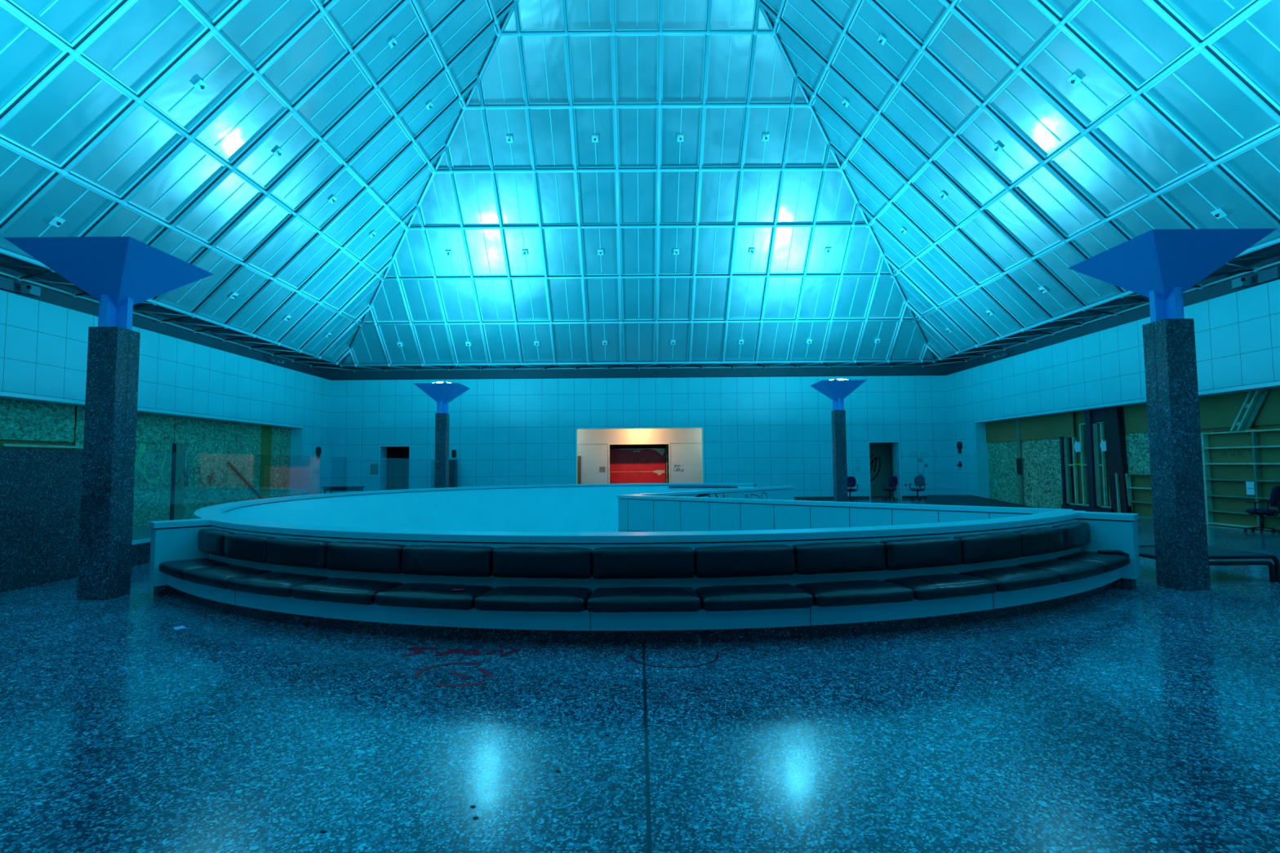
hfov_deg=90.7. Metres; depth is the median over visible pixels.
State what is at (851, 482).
office chair
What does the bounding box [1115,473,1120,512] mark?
plank
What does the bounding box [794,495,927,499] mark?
baseboard
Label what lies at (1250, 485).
notice
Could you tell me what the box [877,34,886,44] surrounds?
sprinkler head
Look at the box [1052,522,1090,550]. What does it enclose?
cushion
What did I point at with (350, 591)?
seat cushion
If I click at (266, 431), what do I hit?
board
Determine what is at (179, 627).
paper slip
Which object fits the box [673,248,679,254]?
sprinkler head
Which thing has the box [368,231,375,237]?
sprinkler head
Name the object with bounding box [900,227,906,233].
sprinkler head
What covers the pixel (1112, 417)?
door frame
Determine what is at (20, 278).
truss
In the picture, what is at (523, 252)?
sprinkler head
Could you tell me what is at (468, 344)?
sprinkler head
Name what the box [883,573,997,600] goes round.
seat cushion
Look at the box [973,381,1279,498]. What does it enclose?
trim
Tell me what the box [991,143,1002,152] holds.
sprinkler head
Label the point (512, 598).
seat cushion
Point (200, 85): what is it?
sprinkler head
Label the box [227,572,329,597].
seat cushion
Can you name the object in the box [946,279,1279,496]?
wall
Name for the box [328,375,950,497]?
wall
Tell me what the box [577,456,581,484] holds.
door
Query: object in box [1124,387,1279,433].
board
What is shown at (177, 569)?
seat cushion
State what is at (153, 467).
wall panel
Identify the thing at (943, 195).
sprinkler head
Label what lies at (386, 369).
beam
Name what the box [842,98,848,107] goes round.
sprinkler head
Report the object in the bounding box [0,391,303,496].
trim
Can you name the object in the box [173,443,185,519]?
stud
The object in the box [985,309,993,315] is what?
sprinkler head
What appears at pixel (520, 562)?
cushion
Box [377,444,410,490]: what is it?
trim
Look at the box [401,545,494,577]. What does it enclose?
cushion
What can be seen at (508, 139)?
sprinkler head
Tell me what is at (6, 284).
security camera
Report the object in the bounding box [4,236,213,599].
column
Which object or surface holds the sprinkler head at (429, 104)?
attached to the ceiling
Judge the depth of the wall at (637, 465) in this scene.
32.43 m
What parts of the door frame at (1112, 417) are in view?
post, sill, post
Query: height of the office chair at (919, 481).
1.070 m
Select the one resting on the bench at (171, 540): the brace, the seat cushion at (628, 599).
the seat cushion at (628, 599)
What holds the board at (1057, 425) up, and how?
attached to the panels at (1070, 455)
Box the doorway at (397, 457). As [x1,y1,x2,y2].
[386,446,409,489]
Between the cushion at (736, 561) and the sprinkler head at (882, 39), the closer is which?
the cushion at (736, 561)
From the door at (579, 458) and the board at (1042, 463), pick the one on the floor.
the board at (1042, 463)
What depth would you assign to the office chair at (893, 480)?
27.57 m
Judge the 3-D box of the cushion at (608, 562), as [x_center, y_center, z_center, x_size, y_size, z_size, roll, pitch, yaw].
[0.033,1.337,6.217,0.998,0.300,0.215,-1,-3,0]
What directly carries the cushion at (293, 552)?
on the bench at (171, 540)
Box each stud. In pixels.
[169,443,176,519]
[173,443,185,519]
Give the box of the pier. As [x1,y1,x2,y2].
[448,459,457,487]
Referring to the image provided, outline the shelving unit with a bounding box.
[1124,428,1279,531]
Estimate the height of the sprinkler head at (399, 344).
0.164 m
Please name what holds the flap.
on the seat cushion at (1110, 562)
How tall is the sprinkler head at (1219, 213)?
0.164 m
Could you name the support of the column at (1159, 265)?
on the floor
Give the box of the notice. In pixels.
[1245,481,1254,494]
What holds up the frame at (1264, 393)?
on the shelving unit
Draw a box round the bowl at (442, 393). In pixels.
[414,382,470,404]
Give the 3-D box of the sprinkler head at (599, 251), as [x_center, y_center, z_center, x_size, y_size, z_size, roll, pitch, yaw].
[-1.562,-6.885,25.004,0.220,0.164,0.164,0,-3,0]
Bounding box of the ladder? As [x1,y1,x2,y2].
[666,445,668,483]
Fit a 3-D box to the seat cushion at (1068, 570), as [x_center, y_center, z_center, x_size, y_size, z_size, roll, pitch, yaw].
[4.917,1.670,7.402,1.043,0.154,0.580,2,-4,-33]
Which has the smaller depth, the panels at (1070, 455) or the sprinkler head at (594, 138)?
the panels at (1070, 455)
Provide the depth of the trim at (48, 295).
30.11 m
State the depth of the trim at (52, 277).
20.71 m
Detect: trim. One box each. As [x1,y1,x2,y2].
[0,236,1279,366]
[0,255,1279,380]
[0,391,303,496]
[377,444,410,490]
[575,426,704,484]
[867,440,902,498]
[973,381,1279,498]
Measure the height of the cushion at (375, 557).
0.300 m
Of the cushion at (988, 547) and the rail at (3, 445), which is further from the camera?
the rail at (3, 445)
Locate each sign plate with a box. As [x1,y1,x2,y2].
[370,463,378,474]
[600,466,604,471]
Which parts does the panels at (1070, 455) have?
plate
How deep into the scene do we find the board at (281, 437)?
25.88 m
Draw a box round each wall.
[0,289,330,495]
[0,405,224,493]
[0,448,83,592]
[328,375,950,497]
[577,428,702,484]
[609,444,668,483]
[609,448,666,484]
[869,443,893,496]
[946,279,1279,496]
[996,406,1279,516]
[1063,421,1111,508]
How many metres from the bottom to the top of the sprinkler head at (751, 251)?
0.164 m
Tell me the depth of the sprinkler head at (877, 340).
27.84 m
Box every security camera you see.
[0,275,40,296]
[263,355,284,364]
[993,349,1013,358]
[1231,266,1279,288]
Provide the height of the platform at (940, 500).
0.260 m
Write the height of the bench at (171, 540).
0.958 m
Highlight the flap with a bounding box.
[1097,550,1128,556]
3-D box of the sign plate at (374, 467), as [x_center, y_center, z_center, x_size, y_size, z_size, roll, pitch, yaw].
[-12.159,1.956,28.954,0.360,0.480,0.015,0,-3,0]
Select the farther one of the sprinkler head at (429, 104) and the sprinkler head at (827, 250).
the sprinkler head at (827, 250)
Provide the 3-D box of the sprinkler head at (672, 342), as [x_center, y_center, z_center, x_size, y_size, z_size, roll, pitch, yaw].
[1.455,-3.703,27.827,0.220,0.164,0.164,0,-3,0]
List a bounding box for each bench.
[149,511,1140,643]
[1138,545,1279,582]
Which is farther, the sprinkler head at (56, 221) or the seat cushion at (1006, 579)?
the sprinkler head at (56, 221)
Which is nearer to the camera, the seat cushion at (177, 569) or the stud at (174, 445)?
the seat cushion at (177, 569)
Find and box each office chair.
[847,476,857,501]
[880,475,897,500]
[907,475,926,500]
[1243,485,1279,533]
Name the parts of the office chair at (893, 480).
seat, backrest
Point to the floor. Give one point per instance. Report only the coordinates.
(1144, 718)
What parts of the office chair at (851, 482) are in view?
backrest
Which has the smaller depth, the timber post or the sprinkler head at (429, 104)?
the sprinkler head at (429, 104)
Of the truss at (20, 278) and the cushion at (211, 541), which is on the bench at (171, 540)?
the cushion at (211, 541)
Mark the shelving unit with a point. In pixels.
(1237, 458)
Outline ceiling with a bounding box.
[0,0,1279,363]
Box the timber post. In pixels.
[1015,418,1024,504]
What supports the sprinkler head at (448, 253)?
attached to the ceiling
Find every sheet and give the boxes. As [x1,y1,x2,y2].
[1074,440,1080,452]
[1099,439,1106,451]
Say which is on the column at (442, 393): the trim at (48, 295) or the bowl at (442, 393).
the bowl at (442, 393)
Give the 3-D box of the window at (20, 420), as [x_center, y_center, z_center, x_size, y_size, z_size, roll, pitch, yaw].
[-14.696,-0.298,12.726,0.018,0.965,7.450,0,-3,0]
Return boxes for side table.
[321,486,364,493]
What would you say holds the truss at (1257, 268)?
attached to the frame at (73, 53)
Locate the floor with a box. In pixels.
[0,497,1279,852]
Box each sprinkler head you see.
[48,216,65,227]
[193,79,208,92]
[229,292,239,298]
[273,147,284,157]
[284,315,291,320]
[328,195,337,204]
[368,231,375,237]
[387,37,397,48]
[396,342,403,346]
[426,101,432,110]
[444,250,452,256]
[465,342,471,346]
[506,136,512,142]
[521,250,527,255]
[533,341,539,345]
[591,135,598,142]
[597,249,603,254]
[602,340,607,345]
[670,340,675,344]
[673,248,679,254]
[677,134,684,142]
[738,339,743,343]
[749,248,755,253]
[762,134,769,141]
[806,338,812,343]
[824,248,831,253]
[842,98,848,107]
[874,338,879,342]
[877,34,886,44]
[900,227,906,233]
[939,191,947,199]
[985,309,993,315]
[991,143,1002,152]
[1038,286,1048,293]
[1067,73,1081,86]
[1210,208,1226,219]
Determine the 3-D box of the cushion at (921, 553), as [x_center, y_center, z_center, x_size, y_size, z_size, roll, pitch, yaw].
[2.991,1.343,6.723,0.998,0.300,0.215,1,-3,-20]
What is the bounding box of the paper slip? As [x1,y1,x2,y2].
[173,626,186,630]
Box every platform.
[194,483,1085,543]
[924,494,1034,507]
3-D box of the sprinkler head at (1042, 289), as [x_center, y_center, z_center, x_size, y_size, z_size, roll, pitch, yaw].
[12.589,-4.276,19.765,0.164,0.164,0.220,0,-3,0]
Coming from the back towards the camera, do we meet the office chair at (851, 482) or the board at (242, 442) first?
the office chair at (851, 482)
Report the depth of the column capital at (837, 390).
21.98 m
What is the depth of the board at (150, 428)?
18.97 m
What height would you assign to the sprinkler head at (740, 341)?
0.164 m
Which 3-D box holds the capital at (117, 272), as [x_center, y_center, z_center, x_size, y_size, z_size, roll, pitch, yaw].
[-7.004,-1.900,8.470,1.540,0.740,1.540,0,-3,0]
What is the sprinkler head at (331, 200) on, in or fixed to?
attached to the ceiling
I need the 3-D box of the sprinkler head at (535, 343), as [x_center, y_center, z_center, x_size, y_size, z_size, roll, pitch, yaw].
[-4.545,-3.655,27.808,0.220,0.164,0.164,0,-3,0]
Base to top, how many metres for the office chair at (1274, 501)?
1.070 m
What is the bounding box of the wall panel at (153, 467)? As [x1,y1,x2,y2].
[74,439,172,525]
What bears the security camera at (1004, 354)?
attached to the wall at (1237, 333)
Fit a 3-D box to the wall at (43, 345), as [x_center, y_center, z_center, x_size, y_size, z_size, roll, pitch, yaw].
[-14.636,-0.153,14.951,0.850,5.660,28.210,0,-3,0]
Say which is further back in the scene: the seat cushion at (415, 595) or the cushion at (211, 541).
the cushion at (211, 541)
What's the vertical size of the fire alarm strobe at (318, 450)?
0.528 m
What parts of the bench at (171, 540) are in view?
panel, panel, panel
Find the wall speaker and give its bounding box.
[452,449,456,457]
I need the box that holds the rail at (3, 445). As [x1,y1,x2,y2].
[2,444,83,448]
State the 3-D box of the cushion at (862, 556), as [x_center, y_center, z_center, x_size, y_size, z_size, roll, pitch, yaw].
[2.027,1.333,6.442,0.998,0.298,0.212,0,-3,-13]
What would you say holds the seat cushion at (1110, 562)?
on the bench at (171, 540)
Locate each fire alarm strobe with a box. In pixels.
[315,446,321,458]
[956,441,962,453]
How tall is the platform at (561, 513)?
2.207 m
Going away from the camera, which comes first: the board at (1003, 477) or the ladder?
the board at (1003, 477)
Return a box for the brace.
[226,462,263,498]
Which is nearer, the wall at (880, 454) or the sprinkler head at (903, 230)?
the sprinkler head at (903, 230)
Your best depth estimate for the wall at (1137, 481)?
18.91 m
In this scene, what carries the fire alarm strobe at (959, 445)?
attached to the wall at (1237, 333)
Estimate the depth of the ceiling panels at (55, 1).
19.69 m
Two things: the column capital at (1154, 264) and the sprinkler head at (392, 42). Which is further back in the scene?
the sprinkler head at (392, 42)
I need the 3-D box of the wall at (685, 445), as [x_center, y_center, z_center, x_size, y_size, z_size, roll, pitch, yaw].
[0.015,1.676,30.294,12.600,3.600,1.660,0,-3,0]
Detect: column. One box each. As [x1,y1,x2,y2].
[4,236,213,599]
[414,382,470,488]
[809,378,866,502]
[1067,228,1276,590]
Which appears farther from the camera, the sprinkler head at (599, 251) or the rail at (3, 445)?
the sprinkler head at (599, 251)
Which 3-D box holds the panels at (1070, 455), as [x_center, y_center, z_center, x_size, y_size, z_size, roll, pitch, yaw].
[14.688,1.240,20.693,0.110,2.725,2.180,0,-3,0]
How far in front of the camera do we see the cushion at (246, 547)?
7.50 m
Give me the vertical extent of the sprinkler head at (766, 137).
0.164 m
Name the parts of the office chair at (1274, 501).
leg, armrest, seat, leg, stem, backrest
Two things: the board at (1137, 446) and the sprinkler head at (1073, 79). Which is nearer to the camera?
the sprinkler head at (1073, 79)
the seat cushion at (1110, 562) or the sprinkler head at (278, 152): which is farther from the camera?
the sprinkler head at (278, 152)
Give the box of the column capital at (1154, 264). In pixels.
[1067,228,1276,299]
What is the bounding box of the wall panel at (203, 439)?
[173,416,224,519]
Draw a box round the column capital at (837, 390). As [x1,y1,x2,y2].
[809,379,866,402]
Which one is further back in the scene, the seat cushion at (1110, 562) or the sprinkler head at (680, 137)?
the sprinkler head at (680, 137)
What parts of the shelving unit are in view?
rail, rail, rail, rail, rail, rail, rail, rail, rail, rail, rail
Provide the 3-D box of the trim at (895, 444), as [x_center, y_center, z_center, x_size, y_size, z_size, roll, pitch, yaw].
[11.231,2.011,29.392,1.480,2.640,0.762,0,-3,0]
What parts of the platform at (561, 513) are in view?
wall panel, handrail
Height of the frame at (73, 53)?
12.307 m
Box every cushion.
[158,558,231,580]
[184,564,271,589]
[197,528,235,556]
[224,533,276,563]
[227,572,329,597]
[266,537,333,568]
[290,577,404,604]
[325,541,406,573]
[373,582,493,610]
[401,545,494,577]
[474,586,591,612]
[492,546,592,578]
[586,586,701,613]
[591,546,694,579]
[693,544,795,577]
[695,583,813,611]
[791,541,885,574]
[795,579,914,607]
[879,537,961,570]
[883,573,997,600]
[953,532,1022,564]
[958,566,1061,591]
[1012,527,1064,556]
[1016,559,1104,582]
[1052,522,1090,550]
[1056,551,1130,573]
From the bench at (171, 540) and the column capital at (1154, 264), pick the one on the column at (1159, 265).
the column capital at (1154, 264)
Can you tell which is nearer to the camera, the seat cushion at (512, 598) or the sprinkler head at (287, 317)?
the seat cushion at (512, 598)
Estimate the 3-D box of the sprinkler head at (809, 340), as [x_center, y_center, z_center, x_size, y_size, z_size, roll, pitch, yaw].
[7.455,-3.751,27.846,0.220,0.164,0.164,0,-3,0]
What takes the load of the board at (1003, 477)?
on the floor
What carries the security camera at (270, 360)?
attached to the wall at (43, 345)
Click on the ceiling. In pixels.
(29, 54)
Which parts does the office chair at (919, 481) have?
seat, backrest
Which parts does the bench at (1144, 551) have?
tube leg frame, seat, tube leg frame, tube leg frame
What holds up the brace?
attached to the board at (242, 442)
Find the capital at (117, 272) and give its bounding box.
[4,236,213,307]
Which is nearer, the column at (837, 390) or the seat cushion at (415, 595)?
the seat cushion at (415, 595)
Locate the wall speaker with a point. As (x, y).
(454, 451)
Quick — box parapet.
[617,485,1073,532]
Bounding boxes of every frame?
[0,0,1279,367]
[1059,406,1132,513]
[1230,389,1269,431]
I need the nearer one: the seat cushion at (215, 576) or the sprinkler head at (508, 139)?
the seat cushion at (215, 576)
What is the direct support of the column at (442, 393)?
on the floor
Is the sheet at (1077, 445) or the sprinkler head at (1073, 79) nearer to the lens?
the sprinkler head at (1073, 79)
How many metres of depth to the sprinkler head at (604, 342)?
27.80 m
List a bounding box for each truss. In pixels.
[0,262,338,371]
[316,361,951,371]
[924,253,1279,366]
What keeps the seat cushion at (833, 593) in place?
on the bench at (171, 540)
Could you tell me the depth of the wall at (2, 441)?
15.58 m
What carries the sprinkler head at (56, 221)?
attached to the ceiling
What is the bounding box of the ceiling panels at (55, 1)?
[0,0,1279,360]
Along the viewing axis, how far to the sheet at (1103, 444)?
19.95 m
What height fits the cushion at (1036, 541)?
0.298 m
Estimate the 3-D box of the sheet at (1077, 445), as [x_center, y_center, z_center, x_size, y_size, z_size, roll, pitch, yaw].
[14.613,0.659,21.138,0.003,0.400,0.320,0,-3,0]
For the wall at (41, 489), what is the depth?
9.10 m
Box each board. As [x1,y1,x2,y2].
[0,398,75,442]
[75,405,174,443]
[222,421,261,503]
[259,425,271,498]
[269,426,290,497]
[985,412,1074,442]
[987,440,1019,504]
[1022,438,1062,508]
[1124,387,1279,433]
[1124,432,1151,474]
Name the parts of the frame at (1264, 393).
rail, rail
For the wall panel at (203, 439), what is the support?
on the floor
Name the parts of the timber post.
plate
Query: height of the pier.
1.945 m
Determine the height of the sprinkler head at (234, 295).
0.164 m
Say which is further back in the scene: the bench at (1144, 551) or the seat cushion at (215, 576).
the bench at (1144, 551)

